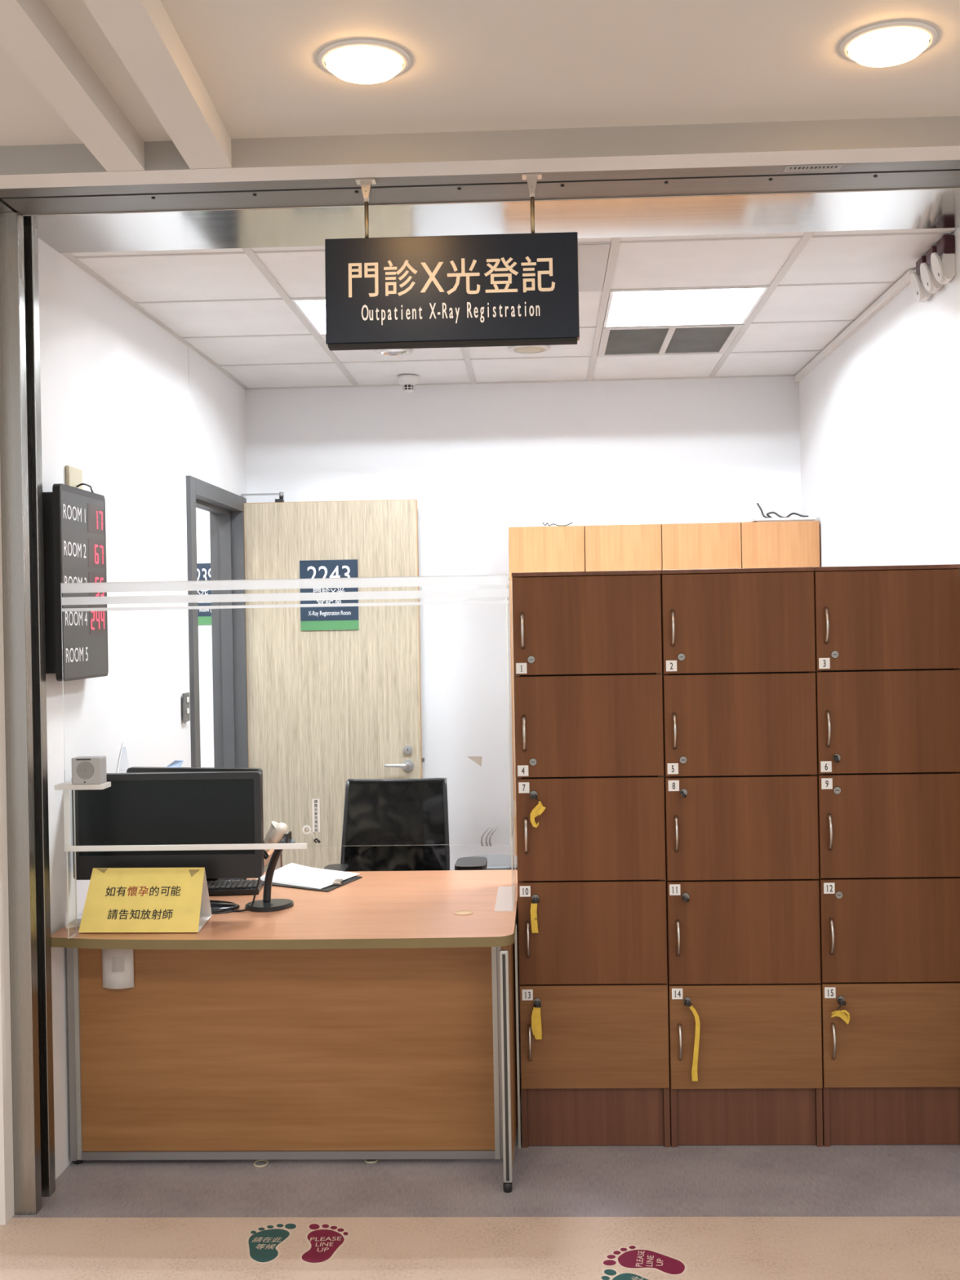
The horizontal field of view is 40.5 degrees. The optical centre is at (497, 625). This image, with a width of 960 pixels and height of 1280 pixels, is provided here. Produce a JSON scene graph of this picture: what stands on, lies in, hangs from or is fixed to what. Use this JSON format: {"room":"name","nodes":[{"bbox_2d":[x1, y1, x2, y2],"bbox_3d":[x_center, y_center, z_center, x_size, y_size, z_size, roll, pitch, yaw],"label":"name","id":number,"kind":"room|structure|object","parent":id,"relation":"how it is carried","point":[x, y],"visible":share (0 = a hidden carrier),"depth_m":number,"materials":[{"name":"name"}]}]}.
{"room":"hospital interior","nodes":[
{"label":"hospital interior","id":0,"kind":"room"},
{"bbox_2d":[0,452,14,1224],"bbox_3d":[-2.875,0.277,3.737,2.974,2.830,0.140,-1,0,2],"label":"wall","id":1,"kind":"structure","parent":0,"point":[6,1151],"depth_m":3.65,"materials":[{"name":"paint"}]},
{"bbox_2d":[0,200,16,212],"bbox_3d":[-1.438,-1.198,3.590,0.148,0.071,0.218,-1,0,2],"label":"trim","id":2,"kind":"structure","parent":1,"relation":"attached to","point":[4,207],"depth_m":3.64,"materials":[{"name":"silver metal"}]},
{"bbox_2d":[0,197,18,213],"bbox_3d":[-1.359,-1.202,3.587,0.010,0.066,0.218,-1,0,2],"label":"trim","id":3,"kind":"structure","parent":1,"relation":"attached to","point":[0,197],"depth_m":3.62,"materials":[{"name":"grey metal"}]},
{"bbox_2d":[0,160,959,214],"bbox_3d":[0.062,-1.224,3.535,2.834,0.073,0.218,-1,0,2],"label":"trim","id":4,"kind":"structure","parent":1,"relation":"attached to","point":[942,173],"depth_m":3.54,"materials":[{"name":"silver metal"}]},
{"bbox_2d":[324,173,579,351],"bbox_3d":[-0.121,-0.961,3.444,0.668,0.450,0.055,-1,0,2],"label":"hanging sign","id":5,"kind":"object","parent":4,"relation":"hanging from","point":[509,289],"visible":1,"depth_m":3.43,"materials":[{"name":"black metal"}]},
{"bbox_2d":[0,115,959,188],"bbox_3d":[0.105,-1.276,3.518,9.000,0.170,0.393,-1,0,2],"label":"ceiling beam","id":6,"kind":"structure","parent":1,"relation":"attached to","point":[924,138],"depth_m":3.34,"materials":[{"name":"paint"}]},
{"bbox_2d":[19,186,959,253],"bbox_3d":[0.053,-1.224,3.831,2.872,0.074,0.372,-1,0,2],"label":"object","id":7,"kind":"structure","parent":1,"relation":"attached to","point":[922,207],"depth_m":3.81,"materials":[{"name":"silver metal"}]},
{"bbox_2d":[782,163,843,172],"bbox_3d":[0.830,-1.202,3.425,0.148,0.002,0.050,-1,0,2],"label":"plate","id":8,"kind":"object","parent":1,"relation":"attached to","point":[816,167],"visible":1,"depth_m":3.42,"materials":[{"name":"black"}]},
{"bbox_2d":[37,237,246,1179],"bbox_3d":[-1.347,0.161,5.207,0.140,3.000,2.751,-1,0,2],"label":"wall","id":9,"kind":"structure","parent":0,"point":[126,404],"depth_m":4.61,"materials":[{"name":"white paint"}]},
{"bbox_2d":[0,212,55,1214],"bbox_3d":[-1.381,0.250,3.753,0.115,2.830,0.159,-1,0,2],"label":"trim","id":10,"kind":"structure","parent":9,"relation":"attached to","point":[20,425],"depth_m":3.68,"materials":[{"name":"silver metal"}]},
{"bbox_2d":[65,465,82,488],"bbox_3d":[-1.344,-0.456,4.140,0.012,0.090,0.120,-1,0,2],"label":"wall plate","id":11,"kind":"object","parent":9,"relation":"attached to","point":[73,475],"visible":0.53,"depth_m":4.12,"materials":[{"name":"beige plastic"}]},
{"bbox_2d":[75,483,93,492],"bbox_3d":[-1.314,-0.436,4.154,0.019,0.033,0.055,-1,0,43],"label":"cable","id":12,"kind":"object","parent":11,"relation":"attached to","point":[81,484],"visible":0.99,"depth_m":4.16,"materials":[{"name":"black plastic"}]},
{"bbox_2d":[42,483,108,681],"bbox_3d":[-1.312,-0.127,4.050,0.067,0.587,0.400,-1,0,2],"label":"display","id":13,"kind":"object","parent":9,"relation":"attached to","point":[74,530],"visible":0.87,"depth_m":3.95,"materials":[{"name":"black plastic"}]},
{"bbox_2d":[116,742,130,773],"bbox_3d":[-1.310,0.472,4.562,0.002,0.120,0.180,-1,0,2],"label":"note","id":14,"kind":"object","parent":9,"relation":"attached to","point":[123,762],"visible":0.64,"depth_m":4.57,"materials":[{"name":"white paper"}]},
{"bbox_2d":[182,692,190,722],"bbox_3d":[-1.264,0.333,5.300,0.014,0.116,0.076,-1,0,2],"label":"light switch","id":15,"kind":"object","parent":9,"relation":"attached to","point":[185,696],"visible":1,"depth_m":5.28,"materials":[{"name":"white plastic"}]},
{"bbox_2d":[186,475,424,868],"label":"door","id":16,"kind":"structure","parent":9,"relation":"in","point":[316,711],"depth_m":6.33,"materials":[{"name":"brown wood"}]},
{"bbox_2d":[299,559,359,631],"bbox_3d":[-0.816,-0.147,6.330,0.283,0.341,0.007,-1,0,2],"label":"room sign","id":17,"kind":"object","parent":16,"relation":"attached to","point":[319,618],"visible":0.81,"depth_m":6.33,"materials":[{"name":"plastic"}]},
{"bbox_2d":[195,507,213,767],"bbox_3d":[-2.344,0.177,5.764,1.892,3.000,3.150,-1,0,2],"label":"wall","id":18,"kind":"structure","parent":0,"point":[202,517],"depth_m":7.21,"materials":[{"name":"white paint"}]},
{"bbox_2d":[196,563,211,625],"bbox_3d":[-1.636,-0.172,7.210,0.283,0.341,0.007,-1,0,2],"label":"room sign","id":19,"kind":"object","parent":18,"relation":"attached to","point":[203,569],"visible":0.32,"depth_m":7.21,"materials":[{"name":"plastic"}]},
{"bbox_2d":[0,0,959,146],"bbox_3d":[0.059,-1.309,2.259,9.000,0.095,2.127,-1,0,2],"label":"ceiling","id":20,"kind":"structure","parent":0,"point":[475,65],"depth_m":2.95,"materials":[{"name":"paint"}]},
{"bbox_2d":[0,0,144,171],"bbox_3d":[-0.950,-1.210,2.309,0.098,0.080,2.106,-1,0,0],"label":"trim","id":21,"kind":"structure","parent":20,"relation":"attached to","point":[30,33],"depth_m":2.83,"materials":[{"name":"paint"}]},
{"bbox_2d":[83,0,231,168],"bbox_3d":[-0.722,-1.214,2.301,0.108,0.080,2.108,-1,0,-1],"label":"trim","id":22,"kind":"structure","parent":20,"relation":"attached to","point":[142,33],"depth_m":2.81,"materials":[{"name":"paint"}]},
{"bbox_2d":[316,38,410,84],"bbox_3d":[-0.295,-1.240,2.894,0.208,0.034,0.208,-1,0,2],"label":"recessed light","id":23,"kind":"object","parent":20,"relation":"in","point":[357,60],"visible":1,"depth_m":2.85,"materials":[{"name":"white plastic"}]},
{"bbox_2d":[839,20,937,66],"bbox_3d":[0.857,-1.260,2.852,0.208,0.034,0.208,-1,0,2],"label":"recessed light","id":24,"kind":"object","parent":20,"relation":"in","point":[894,42],"visible":1,"depth_m":2.81,"materials":[{"name":"white plastic"}]},
{"bbox_2d":[0,1097,959,1279],"bbox_3d":[0.108,1.683,2.153,9.000,0.080,10.300,-1,0,2],"label":"floor","id":25,"kind":"structure","parent":0,"point":[795,1180],"depth_m":3.62,"materials":[{"name":"grey plastic"}]},
{"bbox_2d":[253,1160,268,1167],"bbox_3d":[-0.724,1.650,3.992,0.046,0.008,0.050,-1,0,2],"label":"ring","id":26,"kind":"object","parent":25,"relation":"on","point":[256,1161],"visible":1,"depth_m":3.98,"materials":[{"name":"beige plastic"}]},
{"bbox_2d":[245,1222,298,1263],"bbox_3d":[-0.614,1.652,3.485,0.131,0.001,0.230,-1,0,2],"label":"sticker","id":27,"kind":"object","parent":25,"relation":"on","point":[263,1243],"visible":1,"depth_m":3.49,"materials":[{"name":"teal plastic"}]},
{"bbox_2d":[50,869,521,1192],"bbox_3d":[-0.615,1.277,4.267,1.384,0.748,1.020,-1,0,2],"label":"reception desk","id":28,"kind":"object","parent":25,"relation":"on","point":[376,1015],"visible":0.91,"depth_m":3.99,"materials":[{"name":"laminate"}]},
{"bbox_2d":[65,915,82,928],"bbox_3d":[-1.273,0.912,4.009,0.059,0.011,0.147,-1,0,2],"label":"booklet","id":29,"kind":"object","parent":28,"relation":"on","point":[72,924],"visible":0.43,"depth_m":3.96,"materials":[{"name":"white paper"}]},
{"bbox_2d":[102,948,133,989],"bbox_3d":[-1.166,1.049,3.994,0.097,0.128,0.024,-1,0,2],"label":"holder","id":30,"kind":"object","parent":28,"relation":"attached to","point":[117,965],"visible":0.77,"depth_m":3.99,"materials":[{"name":"white plastic"}]},
{"bbox_2d":[78,867,212,933],"bbox_3d":[-1.060,0.825,3.970,0.367,0.174,0.228,-1,0,2],"label":"tent card","id":31,"kind":"object","parent":28,"relation":"on","point":[118,900],"visible":1,"depth_m":3.91,"materials":[{"name":"yellow paper"}]},
{"bbox_2d":[71,771,264,912],"bbox_3d":[-1.019,0.686,4.150,0.590,0.454,0.235,-1,0,2],"label":"monitor","id":32,"kind":"object","parent":28,"relation":"on","point":[201,807],"visible":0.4,"depth_m":4.03,"materials":[{"name":"black plastic"}]},
{"bbox_2d":[225,877,260,911],"bbox_3d":[-0.839,0.817,4.134,0.206,0.187,0.025,-1,0,20],"label":"loose cable","id":33,"kind":"object","parent":32,"relation":"hanging from","point":[259,878],"visible":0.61,"depth_m":4.12,"materials":[{"name":"black plastic"}]},
{"bbox_2d":[126,766,262,881],"bbox_3d":[-1.040,0.701,4.612,0.475,0.422,0.235,-1,0,4],"label":"monitor","id":34,"kind":"object","parent":28,"relation":"on","point":[134,769],"visible":0.1,"depth_m":4.50,"materials":[{"name":"black plastic"}]},
{"bbox_2d":[166,760,183,767],"bbox_3d":[-1.119,0.480,4.518,0.056,0.024,0.026,-1,0,2],"label":"paper scrap","id":35,"kind":"object","parent":34,"relation":"on","point":[176,763],"visible":1,"depth_m":4.51,"materials":[{"name":"paper"}]},
{"bbox_2d":[211,909,235,914],"bbox_3d":[-0.933,0.909,4.145,0.203,0.004,0.093,-1,0,2],"label":"loose cable","id":36,"kind":"object","parent":28,"relation":"on","point":[233,909],"visible":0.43,"depth_m":4.11,"materials":[{"name":"black plastic"}]},
{"bbox_2d":[206,879,263,896],"bbox_3d":[-0.951,0.897,4.453,0.285,0.028,0.150,-1,0,-4],"label":"keyboard","id":37,"kind":"object","parent":28,"relation":"on","point":[232,887],"visible":0.64,"depth_m":4.40,"materials":[{"name":"black plastic"}]},
{"bbox_2d":[244,835,295,911],"bbox_3d":[-0.730,0.792,4.192,0.164,0.230,0.144,-1,0,2],"label":"stand","id":38,"kind":"object","parent":28,"relation":"on","point":[267,904],"visible":0.83,"depth_m":4.20,"materials":[{"name":"plastic"}]},
{"bbox_2d":[263,821,291,859],"bbox_3d":[-0.714,0.689,4.181,0.098,0.119,0.080,-1,0,2],"label":"barcode scanner","id":39,"kind":"object","parent":38,"relation":"in","point":[277,832],"visible":0.73,"depth_m":4.16,"materials":[{"name":"beige plastic"}]},
{"bbox_2d":[50,869,517,949],"bbox_3d":[-0.622,0.920,4.266,1.376,0.028,1.020,-1,0,2],"label":"countertop","id":40,"kind":"structure","parent":28,"relation":"on","point":[379,909],"depth_m":3.97,"materials":[{"name":"laminate"}]},
{"bbox_2d":[54,573,515,938],"bbox_3d":[-0.602,0.384,4.088,1.313,1.043,0.755,-1,0,2],"label":"shield","id":41,"kind":"object","parent":28,"relation":"on","point":[505,898],"visible":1,"depth_m":3.78,"materials":[{"name":"clear plastic"}]},
{"bbox_2d":[54,782,111,790],"bbox_3d":[-1.199,0.465,3.768,0.141,0.014,0.071,-1,0,2],"label":"shelf","id":42,"kind":"object","parent":41,"relation":"attached to","point":[65,785],"depth_m":3.73,"materials":[{"name":"plastic"}]},
{"bbox_2d":[71,755,106,784],"bbox_3d":[-1.180,0.419,3.764,0.084,0.077,0.058,-1,0,2],"label":"speaker box","id":43,"kind":"object","parent":41,"relation":"on","point":[86,770],"visible":1,"depth_m":3.74,"materials":[{"name":"white plastic"}]},
{"bbox_2d":[76,761,93,778],"bbox_3d":[-1.182,0.416,3.737,0.051,0.051,0.002,-1,0,2],"label":"grille","id":44,"kind":"object","parent":43,"relation":"attached to","point":[85,770],"depth_m":3.74,"materials":[{"name":"beige plastic"}]},
{"bbox_2d":[310,831,320,843],"bbox_3d":[-0.525,0.615,3.772,0.035,0.035,0.014,-1,0,36],"label":"microphone","id":45,"kind":"object","parent":41,"relation":"attached to","point":[315,839],"visible":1,"depth_m":3.77,"materials":[{"name":"black plastic"}]},
{"bbox_2d":[263,875,362,892],"bbox_3d":[-0.673,0.897,4.620,0.385,0.016,0.259,-1,0,31],"label":"clipboard","id":46,"kind":"object","parent":28,"relation":"on","point":[337,883],"visible":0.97,"depth_m":4.50,"materials":[{"name":"black plastic"}]},
{"bbox_2d":[257,862,359,888],"bbox_3d":[-0.685,0.894,4.657,0.391,0.012,0.265,-1,0,34],"label":"paper stack","id":47,"kind":"object","parent":46,"relation":"on","point":[295,874],"visible":0.91,"depth_m":4.65,"materials":[{"name":"white paper"}]},
{"bbox_2d":[299,1222,350,1264],"bbox_3d":[-0.462,1.649,3.477,0.126,0.001,0.230,-1,0,2],"label":"sticker","id":48,"kind":"object","parent":25,"relation":"on","point":[324,1241],"visible":1,"depth_m":3.48,"materials":[{"name":"red plastic"}]},
{"bbox_2d":[364,1159,378,1163],"bbox_3d":[-0.386,1.644,4.007,0.046,0.008,0.050,-1,0,2],"label":"ring","id":49,"kind":"object","parent":25,"relation":"on","point":[365,1160],"visible":0.64,"depth_m":3.99,"materials":[{"name":"beige plastic"}]},
{"bbox_2d":[323,777,487,871],"bbox_3d":[-0.360,1.133,5.055,0.648,1.021,0.617,-1,0,2],"label":"office chair","id":50,"kind":"object","parent":25,"relation":"on","point":[379,813],"visible":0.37,"depth_m":5.30,"materials":[{"name":"black fabric"}]},
{"bbox_2d":[470,854,517,870],"bbox_3d":[-0.007,1.327,5.628,0.330,0.621,0.330,-1,0,2],"label":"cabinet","id":51,"kind":"object","parent":25,"relation":"on","point":[495,862],"visible":0.2,"depth_m":5.59,"materials":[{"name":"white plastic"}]},
{"bbox_2d":[508,525,584,855],"bbox_3d":[0.252,0.586,6.196,0.350,2.088,0.458,-1,0,2],"label":"tall cabinet","id":52,"kind":"object","parent":25,"relation":"on","point":[558,548],"visible":0.25,"depth_m":6.00,"materials":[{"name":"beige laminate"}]},
{"bbox_2d":[542,522,573,525],"bbox_3d":[0.281,-0.471,6.047,0.143,0.021,0.016,-1,0,2],"label":"loose cable","id":53,"kind":"object","parent":52,"relation":"on","point":[542,522],"visible":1,"depth_m":6.05,"materials":[{"name":"black plastic"}]},
{"bbox_2d":[511,569,670,1147],"bbox_3d":[0.301,0.733,4.271,0.466,1.803,0.480,-1,0,2],"label":"locker","id":54,"kind":"object","parent":25,"relation":"on","point":[588,645],"visible":1,"depth_m":4.06,"materials":[{"name":"laminate"}]},
{"bbox_2d":[530,898,539,933],"bbox_3d":[0.121,0.902,4.047,0.024,0.106,0.030,-1,0,32],"label":"key","id":55,"kind":"object","parent":54,"relation":"attached to","point":[533,906],"visible":1,"depth_m":4.04,"materials":[{"name":"yellow plastic"}]},
{"bbox_2d":[531,1000,542,1039],"bbox_3d":[0.123,1.229,4.050,0.032,0.112,0.030,-1,0,2],"label":"key","id":56,"kind":"object","parent":54,"relation":"attached to","point":[535,1016],"visible":1,"depth_m":4.04,"materials":[{"name":"yellow plastic"}]},
{"bbox_2d":[529,793,546,827],"bbox_3d":[0.124,0.576,4.039,0.048,0.103,0.028,-1,0,38],"label":"key","id":57,"kind":"object","parent":54,"relation":"attached to","point":[539,809],"visible":1,"depth_m":4.04,"materials":[{"name":"yellow plastic"}]},
{"bbox_2d":[583,524,662,571],"bbox_3d":[0.604,0.580,6.183,0.351,2.088,0.458,-1,0,2],"label":"tall cabinet","id":58,"kind":"object","parent":25,"relation":"on","point":[637,547],"visible":0.2,"depth_m":5.98,"materials":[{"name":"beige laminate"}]},
{"bbox_2d":[599,1268,675,1279],"bbox_3d":[0.360,1.635,3.239,0.212,0.001,0.143,-1,0,2],"label":"sticker","id":59,"kind":"object","parent":25,"relation":"on","point":[608,1273],"visible":1,"depth_m":3.27,"materials":[{"name":"teal plastic"}]},
{"bbox_2d":[600,1244,687,1275],"bbox_3d":[0.385,1.634,3.358,0.218,0.001,0.132,-1,0,18],"label":"sticker","id":60,"kind":"object","parent":25,"relation":"on","point":[630,1257],"visible":1,"depth_m":3.35,"materials":[{"name":"red plastic"}]},
{"bbox_2d":[661,522,741,569],"bbox_3d":[0.961,0.574,6.170,0.361,2.088,0.458,-1,0,2],"label":"wooden box","id":61,"kind":"object","parent":25,"relation":"on","point":[684,546],"visible":0.2,"depth_m":5.97,"materials":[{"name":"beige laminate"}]},
{"bbox_2d":[660,567,822,1146],"bbox_3d":[0.771,0.724,4.254,0.473,1.803,0.480,-1,0,2],"label":"locker","id":62,"kind":"object","parent":25,"relation":"on","point":[739,655],"visible":0.99,"depth_m":4.04,"materials":[{"name":"brown laminate"}]},
{"bbox_2d":[680,790,686,798],"bbox_3d":[0.576,0.523,4.032,0.021,0.023,0.028,-1,0,2],"label":"key","id":63,"kind":"object","parent":62,"relation":"attached to","point":[682,792],"visible":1,"depth_m":4.02,"materials":[{"name":"silver metal"}]},
{"bbox_2d":[681,895,689,902],"bbox_3d":[0.584,0.848,4.033,0.024,0.019,0.028,-1,0,2],"label":"key","id":64,"kind":"object","parent":62,"relation":"attached to","point":[684,898],"visible":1,"depth_m":4.02,"materials":[{"name":"silver metal"}]},
{"bbox_2d":[684,1000,700,1080],"bbox_3d":[0.605,1.287,4.034,0.048,0.244,0.028,-1,0,2],"label":"key","id":65,"kind":"object","parent":62,"relation":"attached to","point":[694,1071],"visible":1,"depth_m":4.02,"materials":[{"name":"yellow plastic"}]},
{"bbox_2d":[740,520,819,568],"bbox_3d":[1.321,0.567,6.157,0.356,2.088,0.458,-1,0,2],"label":"wooden box","id":66,"kind":"object","parent":25,"relation":"on","point":[764,544],"visible":0.2,"depth_m":5.96,"materials":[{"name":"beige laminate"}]},
{"bbox_2d":[746,516,816,522],"bbox_3d":[1.329,-0.486,6.094,0.280,0.018,0.240,-1,0,2],"label":"tray","id":67,"kind":"object","parent":66,"relation":"on","point":[805,518],"visible":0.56,"depth_m":5.98,"materials":[{"name":"white plastic"}]},
{"bbox_2d":[756,502,808,517],"bbox_3d":[1.325,-0.533,6.045,0.236,0.078,0.031,-1,0,2],"label":"loose cable","id":68,"kind":"object","parent":67,"relation":"on","point":[757,504],"visible":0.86,"depth_m":6.04,"materials":[{"name":"black plastic"}]},
{"bbox_2d":[813,564,959,1146],"bbox_3d":[1.230,0.716,4.238,0.447,1.803,0.480,-1,0,2],"label":"locker","id":69,"kind":"object","parent":25,"relation":"on","point":[887,637],"visible":0.99,"depth_m":4.03,"materials":[{"name":"brown laminate"}]},
{"bbox_2d":[833,755,839,763],"bbox_3d":[1.046,0.412,4.015,0.015,0.024,0.028,-1,0,2],"label":"key","id":70,"kind":"object","parent":69,"relation":"attached to","point":[836,757],"visible":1,"depth_m":4.00,"materials":[{"name":"silver metal"}]},
{"bbox_2d":[831,998,849,1024],"bbox_3d":[1.057,1.193,4.014,0.057,0.073,0.034,-1,0,2],"label":"key","id":71,"kind":"object","parent":69,"relation":"attached to","point":[841,1014],"visible":1,"depth_m":4.01,"materials":[{"name":"yellow plastic"}]},
{"bbox_2d":[60,227,956,389],"bbox_3d":[0.065,-1.208,5.222,2.778,0.032,2.410,-1,0,2],"label":"ceiling","id":72,"kind":"structure","parent":0,"point":[234,308],"depth_m":4.83,"materials":[{"name":"tile"}]},
{"bbox_2d":[291,298,325,334],"bbox_3d":[-0.459,-1.253,4.989,0.555,0.142,0.573,-1,0,2],"label":"ceiling light","id":73,"kind":"object","parent":72,"relation":"attached to","point":[313,310],"visible":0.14,"depth_m":5.13,"materials":[{"name":"white plastic"}]},
{"bbox_2d":[376,348,413,355],"bbox_3d":[-0.444,-1.185,5.636,0.160,0.009,0.160,-1,0,2],"label":"recessed light","id":74,"kind":"object","parent":72,"relation":"in","point":[397,352],"visible":0.86,"depth_m":5.65,"materials":[{"name":"white plastic"}]},
{"bbox_2d":[396,374,418,392],"bbox_3d":[-0.425,-1.151,6.216,0.104,0.075,0.104,-1,0,2],"label":"smoke detector","id":75,"kind":"object","parent":72,"relation":"attached to","point":[407,381],"visible":1,"depth_m":6.19,"materials":[{"name":"white plastic"}]},
{"bbox_2d":[509,345,549,353],"bbox_3d":[0.140,-1.191,5.627,0.176,0.011,0.176,-1,0,2],"label":"ceiling speaker","id":76,"kind":"object","parent":72,"relation":"attached to","point":[525,348],"visible":0.92,"depth_m":5.61,"materials":[{"name":"white plastic"}]},
{"bbox_2d":[577,243,610,291],"bbox_3d":[0.097,-1.196,4.381,0.538,0.034,0.578,-1,0,2],"label":"tile","id":77,"kind":"object","parent":72,"relation":"in","point":[593,259],"visible":0.02,"depth_m":4.33,"materials":[{"name":"white"}]},
{"bbox_2d":[597,324,743,356],"bbox_3d":[0.720,-1.220,5.529,0.565,0.033,0.568,-1,0,2],"label":"ceiling vent","id":78,"kind":"object","parent":72,"relation":"in","point":[699,339],"visible":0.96,"depth_m":5.52,"materials":[{"name":"metal"}]},
{"bbox_2d":[604,328,668,354],"bbox_3d":[0.587,-1.219,5.535,0.240,0.030,0.510,-1,0,2],"label":"grille","id":79,"kind":"object","parent":78,"relation":"attached to","point":[617,340],"depth_m":5.52,"materials":[{"name":"grey metal"}]},
{"bbox_2d":[665,326,734,352],"bbox_3d":[0.853,-1.224,5.525,0.240,0.030,0.510,-1,0,2],"label":"grille","id":80,"kind":"object","parent":78,"relation":"attached to","point":[678,339],"depth_m":5.51,"materials":[{"name":"grey metal"}]},
{"bbox_2d":[603,286,768,327],"bbox_3d":[0.698,-1.274,4.947,0.565,0.142,0.573,-1,0,2],"label":"ceiling light","id":81,"kind":"object","parent":72,"relation":"attached to","point":[733,305],"visible":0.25,"depth_m":5.22,"materials":[{"name":"white plastic"}]},
{"bbox_2d":[244,376,801,870],"bbox_3d":[0.177,0.131,6.478,2.856,3.000,0.101,-1,0,2],"label":"wall","id":82,"kind":"structure","parent":0,"point":[478,462],"depth_m":6.43,"materials":[{"name":"paint"}]},
{"bbox_2d":[799,283,918,566],"bbox_3d":[1.549,0.109,5.428,0.140,3.000,1.902,-1,0,1],"label":"wall","id":83,"kind":"structure","parent":0,"point":[858,436],"depth_m":5.13,"materials":[{"name":"white paint"}]},
{"bbox_2d":[794,269,915,382],"bbox_3d":[1.444,-1.203,5.412,0.022,0.028,1.930,-1,0,1],"label":"trim","id":84,"kind":"structure","parent":83,"relation":"attached to","point":[904,281],"depth_m":5.16,"materials":[{"name":"paint"}]},
{"bbox_2d":[913,227,959,568],"bbox_3d":[1.516,0.113,4.223,0.140,3.000,0.510,-1,0,2],"label":"wall","id":85,"kind":"structure","parent":0,"point":[936,319],"depth_m":4.22,"materials":[{"name":"white paint"}]},
{"bbox_2d":[910,255,932,302],"bbox_3d":[1.395,-1.140,4.291,0.061,0.138,0.075,-1,0,2],"label":"fire alarm","id":86,"kind":"object","parent":85,"relation":"attached to","point":[920,293],"visible":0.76,"depth_m":4.27,"materials":[{"name":"white plastic"}]},
{"bbox_2d":[920,245,943,293],"bbox_3d":[1.391,-1.139,4.176,0.061,0.138,0.075,-1,0,2],"label":"fire alarm","id":87,"kind":"object","parent":85,"relation":"attached to","point":[930,282],"visible":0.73,"depth_m":4.16,"materials":[{"name":"white plastic"}]},
{"bbox_2d":[930,234,955,284],"bbox_3d":[1.387,-1.139,4.061,0.061,0.138,0.075,-1,0,2],"label":"fire alarm","id":88,"kind":"object","parent":85,"relation":"attached to","point":[942,261],"visible":1,"depth_m":4.03,"materials":[{"name":"white plastic"}]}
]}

